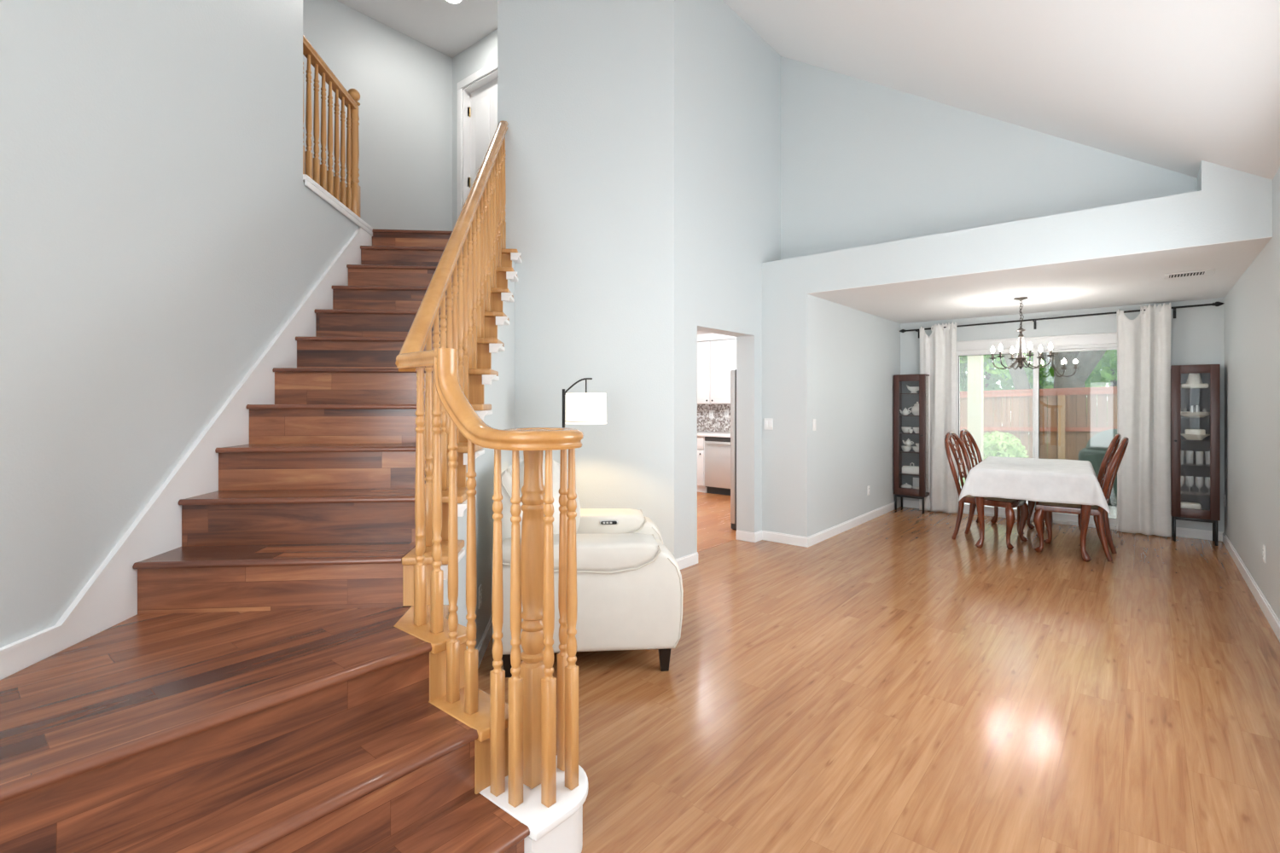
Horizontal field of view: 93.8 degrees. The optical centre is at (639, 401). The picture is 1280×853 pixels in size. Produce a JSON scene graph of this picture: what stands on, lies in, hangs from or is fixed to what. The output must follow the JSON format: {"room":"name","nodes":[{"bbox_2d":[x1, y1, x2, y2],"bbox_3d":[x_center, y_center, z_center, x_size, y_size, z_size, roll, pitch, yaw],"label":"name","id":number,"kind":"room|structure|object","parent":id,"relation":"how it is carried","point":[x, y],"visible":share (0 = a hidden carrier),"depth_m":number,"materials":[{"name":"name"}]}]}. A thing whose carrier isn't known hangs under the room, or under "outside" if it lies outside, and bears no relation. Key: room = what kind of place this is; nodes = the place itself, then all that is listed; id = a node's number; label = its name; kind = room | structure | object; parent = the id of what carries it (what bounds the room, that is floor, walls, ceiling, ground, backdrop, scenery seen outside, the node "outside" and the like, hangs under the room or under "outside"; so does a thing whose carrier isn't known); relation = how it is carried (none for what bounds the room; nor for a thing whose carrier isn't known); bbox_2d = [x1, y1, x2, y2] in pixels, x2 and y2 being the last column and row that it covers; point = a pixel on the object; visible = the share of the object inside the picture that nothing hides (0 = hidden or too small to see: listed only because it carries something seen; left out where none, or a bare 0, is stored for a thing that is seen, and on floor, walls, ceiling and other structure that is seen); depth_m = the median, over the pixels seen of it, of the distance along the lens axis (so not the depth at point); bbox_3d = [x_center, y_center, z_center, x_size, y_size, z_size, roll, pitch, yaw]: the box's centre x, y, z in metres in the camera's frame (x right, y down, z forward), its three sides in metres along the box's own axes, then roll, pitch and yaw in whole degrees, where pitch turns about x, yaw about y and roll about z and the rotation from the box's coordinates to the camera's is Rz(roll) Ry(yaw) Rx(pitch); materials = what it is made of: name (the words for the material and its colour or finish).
{"room":"house entrance hall","nodes":[
{"label":"house entrance hall","id":0,"kind":"room"},
{"bbox_2d":[0,0,359,647],"bbox_3d":[-2.026,-1.220,2.734,0.120,5.250,4.000,0,0,-5],"label":"wall","id":1,"kind":"structure","parent":0,"point":[160,224],"depth_m":2.23,"materials":[{"name":"white paint"}]},
{"bbox_2d":[0,226,372,680],"bbox_3d":[-1.958,-0.268,2.760,0.020,2.198,4.000,0,0,-5],"label":"trim","id":2,"kind":"structure","parent":1,"relation":"attached to","point":[108,599],"depth_m":2.48,"materials":[{"name":"white paint"}]},
{"bbox_2d":[302,0,452,231],"bbox_3d":[-3.557,-2.506,4.974,0.120,2.678,4.849,0,0,40],"label":"wall","id":3,"kind":"structure","parent":0,"point":[404,84],"depth_m":6.09,"materials":[{"name":"white paint"}]},
{"bbox_2d":[452,29,497,230],"bbox_3d":[-1.113,-2.506,5.932,2.592,2.678,0.160,0,0,40],"label":"wall","id":4,"kind":"structure","parent":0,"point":[482,53],"depth_m":6.51,"materials":[{"name":"white paint"}]},
{"bbox_2d":[457,58,497,218],"bbox_3d":[-1.569,-2.424,6.297,0.990,2.113,0.168,0,0,40],"label":"door frame","id":5,"kind":"structure","parent":4,"relation":"attached to","point":[463,95],"depth_m":6.51,"materials":[{"name":"white paint"}]},
{"bbox_2d":[467,77,497,188],"bbox_3d":[-1.558,-2.384,6.315,0.815,2.013,0.075,0,0,40],"label":"door","id":6,"kind":"structure","parent":4,"relation":"in","point":[483,108],"depth_m":6.42,"materials":[{"name":"white paint"}]},
{"bbox_2d":[497,0,674,556],"bbox_3d":[-0.438,-1.220,4.952,1.434,5.250,0.138,0,0,-5],"label":"wall","id":7,"kind":"structure","parent":0,"point":[585,88],"depth_m":4.89,"materials":[{"name":"white paint"}]},
{"bbox_2d":[476,614,492,667],"bbox_3d":[-0.909,1.357,3.760,0.014,0.094,2.150,0,0,-5],"label":"baseboard","id":8,"kind":"structure","parent":7,"relation":"attached to","point":[485,638],"depth_m":3.37,"materials":[{"name":"white paint"}]},
{"bbox_2d":[674,0,780,559],"bbox_3d":[0.816,-1.170,5.740,0.203,5.150,1.903,0,0,40],"label":"wall","id":9,"kind":"structure","parent":0,"point":[727,78],"depth_m":5.51,"materials":[{"name":"white paint"}]},
{"bbox_2d":[675,529,762,570],"bbox_3d":[0.681,1.357,5.566,0.214,0.094,1.502,0,0,40],"label":"baseboard","id":10,"kind":"structure","parent":9,"relation":"attached to","point":[690,560],"depth_m":5.95,"materials":[{"name":"white paint"}]},
{"bbox_2d":[336,0,1279,180],"bbox_3d":[-1.303,-2.655,2.596,6.866,2.700,9.703,0,0,40],"label":"ceiling","id":11,"kind":"structure","parent":0,"point":[1174,85],"depth_m":3.79,"materials":[{"name":"white paint"}]},
{"bbox_2d":[443,0,463,5],"bbox_3d":[-1.764,-3.802,5.645,0.200,0.006,0.200,0,0,40],"label":"recessed light","id":12,"kind":"object","parent":11,"relation":"in","point":[450,2],"visible":1,"depth_m":5.70,"materials":[{"name":"white paint"}]},
{"bbox_2d":[812,296,900,535],"bbox_3d":[2.532,0.185,6.963,0.120,2.440,2.778,0,0,40],"label":"wall","id":13,"kind":"structure","parent":0,"point":[856,353],"depth_m":6.64,"materials":[{"name":"white paint"}]},
{"bbox_2d":[812,418,815,430],"bbox_3d":[1.716,0.233,5.890,0.010,0.115,0.072,0,0,40],"label":"light switch","id":14,"kind":"object","parent":13,"relation":"attached to","point":[813,420],"visible":1,"depth_m":5.87,"materials":[{"name":"white plastic"}]},
{"bbox_2d":[806,500,901,547],"bbox_3d":[2.540,1.357,6.868,0.014,0.094,2.912,0,0,40],"label":"baseboard","id":15,"kind":"structure","parent":13,"relation":"attached to","point":[811,540],"depth_m":6.57,"materials":[{"name":"white paint"}]},
{"bbox_2d":[478,491,1279,852],"bbox_3d":[-0.854,1.464,3.882,8.100,0.122,12.250,0,0,40],"label":"floor","id":16,"kind":"structure","parent":0,"point":[888,683],"depth_m":2.79,"materials":[{"name":"laminate"}]},
{"bbox_2d":[0,228,588,852],"bbox_3d":[-1.094,0.018,2.676,1.713,2.774,4.439,0,0,-5],"label":"staircase","id":17,"kind":"structure","parent":16,"relation":"on","point":[273,685],"depth_m":1.89,"materials":[{"name":"brown wood"}]},
{"bbox_2d":[478,584,482,609],"bbox_3d":[-0.867,1.061,3.257,0.010,0.115,0.072,0,0,-5],"label":"wall outlet","id":18,"kind":"object","parent":17,"relation":"attached to","point":[480,585],"visible":1,"depth_m":3.24,"materials":[{"name":"white plastic"}]},
{"bbox_2d":[395,120,583,808],"bbox_3d":[-0.896,-0.523,3.232,0.607,3.456,3.206,0,0,-17],"label":"stair railing","id":19,"kind":"object","parent":17,"relation":"on","point":[532,684],"visible":0.98,"depth_m":1.93,"materials":[{"name":"brown wood"}]},
{"bbox_2d":[562,378,606,427],"bbox_3d":[-0.451,0.620,4.227,0.434,1.567,0.295,0,0,-5],"label":"floor lamp","id":20,"kind":"object","parent":16,"relation":"on","point":[581,409],"visible":0.75,"depth_m":4.11,"materials":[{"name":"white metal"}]},
{"bbox_2d":[491,456,683,677],"bbox_3d":[-0.310,0.862,3.536,0.989,1.082,1.030,0,0,-5],"label":"sofa","id":21,"kind":"object","parent":16,"relation":"on","point":[630,591],"visible":0.61,"depth_m":3.06,"materials":[{"name":"beige leather"}]},
{"bbox_2d":[519,456,580,534],"bbox_3d":[-0.555,0.601,3.515,0.409,0.558,0.656,0,0,-5],"label":"pillow","id":22,"kind":"object","parent":21,"relation":"on","point":[555,466],"depth_m":3.30,"materials":[{"name":"white fabric"}]},
{"bbox_2d":[655,538,662,544],"bbox_3d":[-0.185,0.932,3.547,0.690,0.145,0.500,0,0,-5],"label":"seat cushion","id":23,"kind":"object","parent":21,"relation":"on","point":[658,540],"depth_m":3.72,"materials":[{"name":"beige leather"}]},
{"bbox_2d":[697,436,706,493],"bbox_3d":[0.878,0.969,9.545,0.715,0.863,0.607,0,0,40],"label":"base cabinet","id":24,"kind":"object","parent":16,"relation":"on","point":[701,440],"visible":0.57,"depth_m":9.15,"materials":[{"name":"white paint"}]},
{"bbox_2d":[697,430,730,437],"bbox_3d":[1.332,0.515,9.164,1.940,0.040,0.623,0,0,40],"label":"countertop","id":25,"kind":"structure","parent":24,"relation":"on","point":[718,434],"depth_m":9.10,"materials":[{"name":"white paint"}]},
{"bbox_2d":[704,436,730,495],"bbox_3d":[1.380,0.970,9.112,0.590,0.860,0.625,0,0,40],"label":"dishwasher","id":26,"kind":"object","parent":16,"relation":"on","point":[717,450],"visible":0.57,"depth_m":8.95,"materials":[{"name":"grey metal"}]},
{"bbox_2d":[730,369,736,530],"bbox_3d":[1.554,0.529,6.659,0.841,1.749,0.910,0,0,40],"label":"refrigerator","id":27,"kind":"object","parent":16,"relation":"on","point":[733,373],"visible":0.18,"depth_m":6.52,"materials":[{"name":"grey metal"}]},
{"bbox_2d":[893,374,929,513],"bbox_3d":[3.501,0.532,7.709,0.377,1.744,0.324,0,0,40],"label":"display cabinet","id":28,"kind":"object","parent":16,"relation":"on","point":[903,398],"visible":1,"depth_m":7.70,"materials":[{"name":"brown wood"}]},
{"bbox_2d":[899,407,910,415],"bbox_3d":[3.432,0.133,7.749,0.084,0.100,0.129,0,0,-21],"label":"creamer","id":29,"kind":"object","parent":28,"relation":"on","point":[904,412],"visible":1,"depth_m":7.72,"materials":[{"name":"white ceramic"}]},
{"bbox_2d":[901,426,911,433],"bbox_3d":[3.450,0.372,7.757,0.130,0.075,0.130,0,0,40],"label":"bowl","id":30,"kind":"object","parent":28,"relation":"on","point":[904,429],"visible":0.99,"depth_m":7.72,"materials":[{"name":"white ceramic"}]},
{"bbox_2d":[901,446,912,451],"bbox_3d":[3.450,0.616,7.757,0.134,0.068,0.134,0,0,40],"label":"bowl","id":31,"kind":"object","parent":28,"relation":"on","point":[904,448],"visible":1,"depth_m":7.71,"materials":[{"name":"white ceramic"}]},
{"bbox_2d":[901,438,913,446],"bbox_3d":[3.477,0.531,7.764,0.084,0.100,0.129,0,0,-21],"label":"teapot","id":32,"kind":"object","parent":31,"relation":"on","point":[908,443],"visible":1,"depth_m":7.74,"materials":[{"name":"white ceramic"}]},
{"bbox_2d":[901,482,912,488],"bbox_3d":[3.450,1.109,7.757,0.141,0.102,0.141,0,0,40],"label":"bowl","id":33,"kind":"object","parent":28,"relation":"in","point":[904,485],"visible":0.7,"depth_m":7.71,"materials":[{"name":"white ceramic"}]},
{"bbox_2d":[899,471,919,476],"bbox_3d":[3.514,0.939,7.725,0.339,0.008,0.254,0,0,40],"label":"shelf","id":34,"kind":"object","parent":28,"relation":"attached to","point":[900,473],"depth_m":7.70,"materials":[{"name":"brown wood"}]},
{"bbox_2d":[899,450,919,453],"bbox_3d":[3.514,0.654,7.725,0.339,0.008,0.254,0,0,40],"label":"shelf","id":35,"kind":"object","parent":28,"relation":"attached to","point":[900,451],"depth_m":7.71,"materials":[{"name":"brown wood"}]},
{"bbox_2d":[899,432,919,434],"bbox_3d":[3.514,0.414,7.725,0.339,0.008,0.254,0,0,40],"label":"shelf","id":36,"kind":"object","parent":28,"relation":"attached to","point":[899,433],"depth_m":7.67,"materials":[{"name":"brown wood"}]},
{"bbox_2d":[901,462,919,474],"bbox_3d":[3.503,0.861,7.712,0.230,0.148,0.120,0,0,40],"label":"butter dish","id":37,"kind":"object","parent":28,"relation":"on","point":[910,469],"visible":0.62,"depth_m":7.68,"materials":[{"name":"white ceramic"}]},
{"bbox_2d":[906,384,919,393],"bbox_3d":[3.533,-0.157,7.688,0.224,0.114,0.111,0,0,40],"label":"gravy boat","id":38,"kind":"object","parent":28,"relation":"on","point":[913,389],"visible":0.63,"depth_m":7.66,"materials":[{"name":"white ceramic"}]},
{"bbox_2d":[912,427,919,433],"bbox_3d":[3.557,0.372,7.667,0.130,0.075,0.130,0,0,40],"label":"bowl","id":39,"kind":"object","parent":28,"relation":"on","point":[916,430],"visible":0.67,"depth_m":7.63,"materials":[{"name":"white ceramic"}]},
{"bbox_2d":[912,446,919,452],"bbox_3d":[3.557,0.616,7.667,0.134,0.068,0.134,0,0,40],"label":"bowl","id":40,"kind":"object","parent":28,"relation":"on","point":[916,449],"visible":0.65,"depth_m":7.63,"materials":[{"name":"white ceramic"}]},
{"bbox_2d":[913,477,919,486],"bbox_3d":[3.621,1.077,7.774,0.150,0.165,0.004,0,0,40],"label":"card","id":41,"kind":"object","parent":28,"relation":"in","point":[916,480],"visible":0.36,"depth_m":7.80,"materials":[{"name":"white plastic"}]},
{"bbox_2d":[907,401,928,415],"bbox_3d":[3.567,0.094,7.693,0.149,0.178,0.213,0,0,-18],"label":"teapot","id":42,"kind":"object","parent":28,"relation":"on","point":[915,410],"visible":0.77,"depth_m":7.66,"materials":[{"name":"white ceramic"}]},
{"bbox_2d":[944,431,1029,549],"bbox_3d":[3.479,0.865,6.059,0.538,1.092,0.680,0,0,-43],"label":"dining chair","id":43,"kind":"object","parent":16,"relation":"on","point":[1009,504],"visible":0.78,"depth_m":6.04,"materials":[{"name":"brown wood"}]},
{"bbox_2d":[965,495,1018,502],"bbox_3d":[3.535,0.936,5.999,0.466,0.045,0.445,0,0,-43],"label":"seat cushion","id":44,"kind":"object","parent":43,"relation":"on","point":[967,497],"depth_m":5.81,"materials":[{"name":"beige fabric"}]},
{"bbox_2d":[959,429,1035,534],"bbox_3d":[3.947,0.865,6.656,0.538,1.092,0.680,0,0,-45],"label":"dining chair","id":45,"kind":"object","parent":16,"relation":"on","point":[971,440],"visible":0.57,"depth_m":6.77,"materials":[{"name":"brown wood"}]},
{"bbox_2d":[974,496,1092,561],"bbox_3d":[4.000,1.030,6.082,0.925,0.765,1.529,0,0,35],"label":"dining table","id":46,"kind":"object","parent":16,"relation":"on","point":[1083,519],"visible":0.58,"depth_m":5.70,"materials":[{"name":"brown wood"}]},
{"bbox_2d":[958,456,1110,514],"bbox_3d":[4.000,0.797,6.082,1.138,0.319,1.754,0,0,36],"label":"tablecloth","id":47,"kind":"object","parent":46,"relation":"on","point":[1035,480],"visible":1,"depth_m":5.50,"materials":[{"name":"white fabric"}]},
{"bbox_2d":[1034,433,1121,544],"bbox_3d":[4.495,0.865,6.143,0.680,1.092,0.538,0,0,44],"label":"dining chair","id":48,"kind":"object","parent":16,"relation":"on","point":[1111,450],"visible":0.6,"depth_m":5.86,"materials":[{"name":"brown wood"}]},
{"bbox_2d":[1032,436,1128,561],"bbox_3d":[4.080,0.865,5.540,0.680,1.092,0.538,0,0,43],"label":"dining chair","id":49,"kind":"object","parent":16,"relation":"on","point":[1044,510],"visible":0.84,"depth_m":5.48,"materials":[{"name":"brown wood"}]},
{"bbox_2d":[1037,501,1098,509],"bbox_3d":[4.020,0.936,5.596,0.445,0.045,0.466,0,0,43],"label":"seat cushion","id":50,"kind":"object","parent":49,"relation":"on","point":[1040,504],"depth_m":5.47,"materials":[{"name":"beige fabric"}]},
{"bbox_2d":[1170,364,1220,546],"bbox_3d":[5.553,0.522,6.000,0.350,1.764,0.324,0,0,40],"label":"display cabinet","id":51,"kind":"object","parent":16,"relation":"on","point":[1195,464],"visible":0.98,"depth_m":6.00,"materials":[{"name":"brown wood"}]},
{"bbox_2d":[1181,501,1201,509],"bbox_3d":[5.533,1.070,6.023,0.160,0.100,0.110,0,0,40],"label":"casserole","id":52,"kind":"object","parent":51,"relation":"on","point":[1184,504],"visible":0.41,"depth_m":5.99,"materials":[{"name":"white ceramic"}]},
{"bbox_2d":[1181,373,1208,388],"bbox_3d":[5.556,-0.216,6.003,0.200,0.172,0.158,0,0,40],"label":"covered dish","id":53,"kind":"object","parent":51,"relation":"on","point":[1194,381],"visible":0.8,"depth_m":5.96,"materials":[{"name":"white ceramic"}]},
{"bbox_2d":[1181,411,1210,417],"bbox_3d":[5.556,0.133,6.003,0.236,0.054,0.234,0,0,40],"label":"serving bowl","id":54,"kind":"object","parent":51,"relation":"on","point":[1186,414],"visible":0.81,"depth_m":5.93,"materials":[{"name":"white ceramic"}]},
{"bbox_2d":[1189,405,1194,412],"bbox_3d":[5.538,0.085,6.005,0.036,0.080,0.036,0,0,40],"label":"shaker","id":55,"kind":"object","parent":54,"relation":"on","point":[1192,408],"visible":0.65,"depth_m":5.99,"materials":[{"name":"white ceramic"}]},
{"bbox_2d":[1194,405,1199,412],"bbox_3d":[5.584,0.082,6.006,0.036,0.085,0.036,0,0,40],"label":"shaker","id":56,"kind":"object","parent":54,"relation":"on","point":[1196,407],"visible":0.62,"depth_m":6.00,"materials":[{"name":"white ceramic"}]},
{"bbox_2d":[1181,433,1210,440],"bbox_3d":[5.556,0.357,6.003,0.236,0.056,0.234,0,0,40],"label":"serving bowl","id":57,"kind":"object","parent":51,"relation":"on","point":[1193,437],"visible":0.91,"depth_m":5.94,"materials":[{"name":"white ceramic"}]},
{"bbox_2d":[1184,429,1205,434],"bbox_3d":[5.559,0.318,6.000,0.150,0.075,0.090,0,0,40],"label":"dish","id":58,"kind":"object","parent":57,"relation":"in","point":[1186,431],"visible":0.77,"depth_m":5.97,"materials":[{"name":"white ceramic"}]},
{"bbox_2d":[1181,491,1210,496],"bbox_3d":[5.567,0.924,6.016,0.312,0.008,0.254,0,0,40],"label":"shelf","id":59,"kind":"object","parent":51,"relation":"attached to","point":[1196,493],"depth_m":6.02,"materials":[{"name":"glass"}]},
{"bbox_2d":[1181,463,1210,466],"bbox_3d":[5.567,0.634,6.016,0.312,0.008,0.254,0,0,40],"label":"shelf","id":60,"kind":"object","parent":51,"relation":"attached to","point":[1182,464],"depth_m":6.04,"materials":[{"name":"glass"}]},
{"bbox_2d":[1181,439,1210,441],"bbox_3d":[5.567,0.389,6.016,0.312,0.008,0.254,0,0,40],"label":"shelf","id":61,"kind":"object","parent":51,"relation":"attached to","point":[1181,439],"depth_m":5.97,"materials":[{"name":"glass"}]},
{"bbox_2d":[697,236,1272,334],"bbox_3d":[1.474,-1.095,6.909,7.976,0.120,4.520,0,0,40],"label":"ceiling","id":62,"kind":"structure","parent":0,"point":[1131,279],"depth_m":5.43,"materials":[{"name":"white paint"}]},
{"bbox_2d":[989,296,1054,369],"bbox_3d":[3.815,-0.675,6.002,0.566,0.720,0.521,0,0,40],"label":"chandelier","id":63,"kind":"object","parent":62,"relation":"hanging from","point":[1021,358],"visible":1,"depth_m":5.99,"materials":[{"name":"brown metal"}]},
{"bbox_2d":[1163,268,1215,279],"bbox_3d":[4.449,-1.029,4.856,0.300,0.012,0.200,0,0,40],"label":"ceiling vent","id":64,"kind":"object","parent":62,"relation":"in","point":[1206,271],"visible":1,"depth_m":4.84,"materials":[{"name":"white metal"}]},
{"bbox_2d":[780,56,1197,260],"bbox_3d":[2.899,-2.475,5.319,3.929,2.640,0.130,0,0,40],"label":"wall","id":65,"kind":"structure","parent":0,"point":[864,163],"depth_m":5.56,"materials":[{"name":"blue paint"}]},
{"bbox_2d":[762,160,1272,537],"bbox_3d":[2.751,-0.109,5.096,3.589,3.029,0.441,0,0,40],"label":"wall ledge","id":66,"kind":"object","parent":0,"point":[1228,204],"visible":0.83,"depth_m":5.08,"materials":[{"name":"white paint"}]},
{"bbox_2d":[764,418,773,430],"bbox_3d":[1.291,0.230,6.027,0.095,0.115,0.010,0,0,40],"label":"light switch","id":67,"kind":"object","parent":66,"relation":"attached to","point":[768,421],"visible":1,"depth_m":6.03,"materials":[{"name":"white plastic"}]},
{"bbox_2d":[762,530,806,546],"bbox_3d":[1.422,1.355,5.915,0.466,0.096,0.014,0,0,40],"label":"baseboard","id":68,"kind":"structure","parent":66,"relation":"attached to","point":[767,536],"depth_m":5.90,"materials":[{"name":"white paint"}]},
{"bbox_2d":[900,297,1224,532],"bbox_3d":[4.707,0.155,7.048,3.302,2.500,0.150,0,0,40],"label":"wall","id":69,"kind":"structure","parent":0,"point":[1197,334],"depth_m":6.57,"materials":[{"name":"white paint"}]},
{"bbox_2d":[956,331,1117,529],"bbox_3d":[4.662,0.328,7.064,2.020,2.155,0.184,0,0,40],"label":"door","id":70,"kind":"structure","parent":69,"relation":"in","point":[1102,341],"depth_m":7.04,"materials":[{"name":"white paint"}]},
{"bbox_2d":[898,301,1224,338],"bbox_3d":[4.617,-0.906,6.934,3.076,0.166,0.139,0,0,40],"label":"curtain rod","id":71,"kind":"object","parent":69,"relation":"attached to","point":[1216,304],"visible":0.94,"depth_m":6.73,"materials":[{"name":"black metal"}]},
{"bbox_2d":[919,322,957,513],"bbox_3d":[3.767,0.205,7.575,0.437,2.384,0.089,0,0,40],"label":"curtain","id":72,"kind":"object","parent":71,"relation":"hanging from","point":[938,351],"visible":0.81,"depth_m":7.56,"materials":[{"name":"white fabric"}]},
{"bbox_2d":[1116,302,1171,537],"bbox_3d":[5.290,0.190,6.296,0.442,2.414,0.089,0,0,40],"label":"curtain","id":73,"kind":"object","parent":71,"relation":"hanging from","point":[1143,342],"visible":0.99,"depth_m":6.27,"materials":[{"name":"white fabric"}]},
{"bbox_2d":[900,499,1223,541],"bbox_3d":[4.654,1.357,6.986,3.102,0.094,0.014,0,0,40],"label":"baseboard","id":74,"kind":"structure","parent":69,"relation":"attached to","point":[1183,532],"depth_m":6.15,"materials":[{"name":"white paint"}]},
{"bbox_2d":[1224,167,1279,621],"bbox_3d":[2.095,-0.070,1.414,0.140,2.950,12.140,0,0,40],"label":"wall","id":75,"kind":"structure","parent":0,"point":[1252,306],"depth_m":4.33,"materials":[{"name":"white paint"}]},
{"bbox_2d":[1222,532,1279,641],"bbox_3d":[2.033,1.357,1.460,0.014,0.094,11.850,0,0,40],"label":"baseboard","id":76,"kind":"structure","parent":75,"relation":"attached to","point":[1271,618],"depth_m":4.27,"materials":[{"name":"white paint"}]},
{"bbox_2d":[1262,544,1265,563],"bbox_3d":[4.172,1.020,4.005,0.010,0.115,0.072,0,0,40],"label":"wall outlet","id":77,"kind":"object","parent":75,"relation":"attached to","point":[1264,546],"visible":1,"depth_m":3.99,"materials":[{"name":"white plastic"}]},
{"bbox_3d":[1.536,0.105,9.513,4.724,2.600,0.150,0,0,40],"label":"wall","id":78,"kind":"structure","parent":0,"visible":0},
{"bbox_2d":[709,410,713,418],"bbox_3d":[1.155,0.215,9.715,0.085,0.130,0.010,0,0,40],"label":"wall outlet","id":79,"kind":"object","parent":78,"relation":"attached to","point":[711,412],"visible":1,"depth_m":9.71,"materials":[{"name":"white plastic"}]},
{"bbox_2d":[697,404,730,432],"bbox_3d":[1.514,0.270,9.427,2.000,0.446,0.009,0,0,40],"label":"backsplash","id":80,"kind":"structure","parent":78,"relation":"attached to","point":[719,423],"depth_m":9.69,"materials":[{"name":"tile"}]},
{"bbox_2d":[697,338,736,404],"bbox_3d":[1.119,-0.448,9.517,1.240,0.985,0.377,0,0,40],"label":"upper cabinet","id":81,"kind":"object","parent":78,"relation":"attached to","point":[716,359],"visible":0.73,"depth_m":9.26,"materials":[{"name":"white paint"}]},
{"bbox_2d":[697,332,736,342],"bbox_3d":[1.123,-1.000,9.521,1.280,0.110,0.370,0,0,40],"label":"trim","id":82,"kind":"structure","parent":81,"relation":"attached to","point":[704,337],"depth_m":9.28,"materials":[{"name":"white paint"}]},
{"bbox_2d":[724,409,728,417],"bbox_3d":[1.377,0.195,9.528,0.085,0.130,0.010,0,0,40],"label":"wall outlet","id":83,"kind":"object","parent":78,"relation":"attached to","point":[726,411],"visible":1,"depth_m":9.53,"materials":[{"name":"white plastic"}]},
{"label":"outside","id":84,"kind":"structure","parent":0,"visible":0},
{"bbox_2d":[960,437,1047,486],"bbox_3d":[12.475,1.545,16.423,26.000,0.120,18.800,0,0,40],"label":"lawn","id":85,"kind":"structure","parent":84,"point":[963,479],"depth_m":15.99,"materials":[{"name":"green plant"}]},
{"bbox_2d":[960,358,967,391],"bbox_3d":[7.631,-0.713,17.781,4.082,5.086,2.588,0,0,40],"label":"leafy tree","id":86,"kind":"object","parent":85,"relation":"on","point":[962,387],"visible":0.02,"depth_m":16.59,"materials":[{"name":"green plant"}]},
{"bbox_2d":[960,355,967,364],"bbox_3d":[8.078,-1.501,16.202,3.781,6.019,2.654,0,0,40],"label":"leafy tree","id":87,"kind":"object","parent":85,"relation":"on","point":[963,357],"visible":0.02,"depth_m":15.70,"materials":[{"name":"green plant"}]},
{"bbox_2d":[983,430,1029,459],"bbox_3d":[6.015,0.995,10.093,0.936,0.995,0.863,0,0,40],"label":"shrub","id":88,"kind":"object","parent":85,"relation":"on","point":[1012,450],"visible":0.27,"depth_m":9.89,"materials":[{"name":"green plant"}]},
{"bbox_2d":[960,354,1053,437],"bbox_3d":[9.960,-1.054,17.134,4.427,5.813,2.655,0,0,40],"label":"leafy tree","id":89,"kind":"object","parent":85,"relation":"on","point":[990,380],"visible":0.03,"depth_m":16.30,"materials":[{"name":"green plant"}]},
{"bbox_2d":[960,386,1117,476],"bbox_3d":[6.897,0.627,11.150,8.232,1.882,0.130,0,0,40],"label":"fence","id":90,"kind":"object","parent":85,"relation":"on","point":[1067,429],"visible":0.2,"depth_m":10.74,"materials":[{"name":"brown wood"}]},
{"bbox_2d":[983,349,1117,444],"bbox_3d":[10.225,-1.159,14.054,5.330,5.342,3.077,0,0,40],"label":"oak tree","id":91,"kind":"object","parent":85,"relation":"on","point":[1069,369],"visible":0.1,"depth_m":13.33,"materials":[{"name":"green plant"}]},
{"bbox_2d":[1041,359,1117,440],"bbox_3d":[12.724,-1.381,16.110,5.168,6.516,2.621,0,0,40],"label":"leafy tree","id":92,"kind":"object","parent":85,"relation":"on","point":[1110,383],"visible":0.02,"depth_m":16.03,"materials":[{"name":"green plant"}]},
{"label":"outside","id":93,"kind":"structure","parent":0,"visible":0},
{"bbox_2d":[960,485,1117,518],"bbox_3d":[5.565,1.495,8.188,12.000,0.140,2.700,0,0,40],"label":"patio","id":94,"kind":"structure","parent":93,"point":[1113,509],"depth_m":7.80,"materials":[{"name":"concrete"}]},
{"bbox_2d":[967,354,983,474],"bbox_3d":[5.128,-0.085,9.156,0.185,3.020,0.180,0,0,40],"label":"patio post","id":95,"kind":"object","parent":94,"relation":"on","point":[975,363],"visible":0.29,"depth_m":9.09,"materials":[{"name":"beige paint"}]},
{"bbox_2d":[1078,429,1117,506],"bbox_3d":[6.617,0.900,8.285,0.866,1.050,0.560,0,0,40],"label":"covered grill","id":96,"kind":"object","parent":94,"relation":"on","point":[1096,446],"visible":0.27,"depth_m":8.23,"materials":[{"name":"green fabric"}]},
{"bbox_2d":[1086,429,1117,451],"bbox_3d":[6.645,0.675,8.261,0.792,0.600,0.534,0,0,40],"label":"hood","id":97,"kind":"object","parent":96,"relation":"attached to","point":[1101,441],"depth_m":8.27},
{"bbox_3d":[-1.949,-1.297,3.560,4.162,0.140,4.549,0,0,40],"label":"floor","id":98,"kind":"structure","parent":0,"visible":0},
{"bbox_2d":[302,34,372,236],"bbox_3d":[-2.154,-1.835,4.193,0.160,1.046,1.130,0,0,-5],"label":"landing railing","id":99,"kind":"object","parent":98,"relation":"on","point":[346,200],"visible":0.91,"depth_m":4.10,"materials":[{"name":"brown wood"}]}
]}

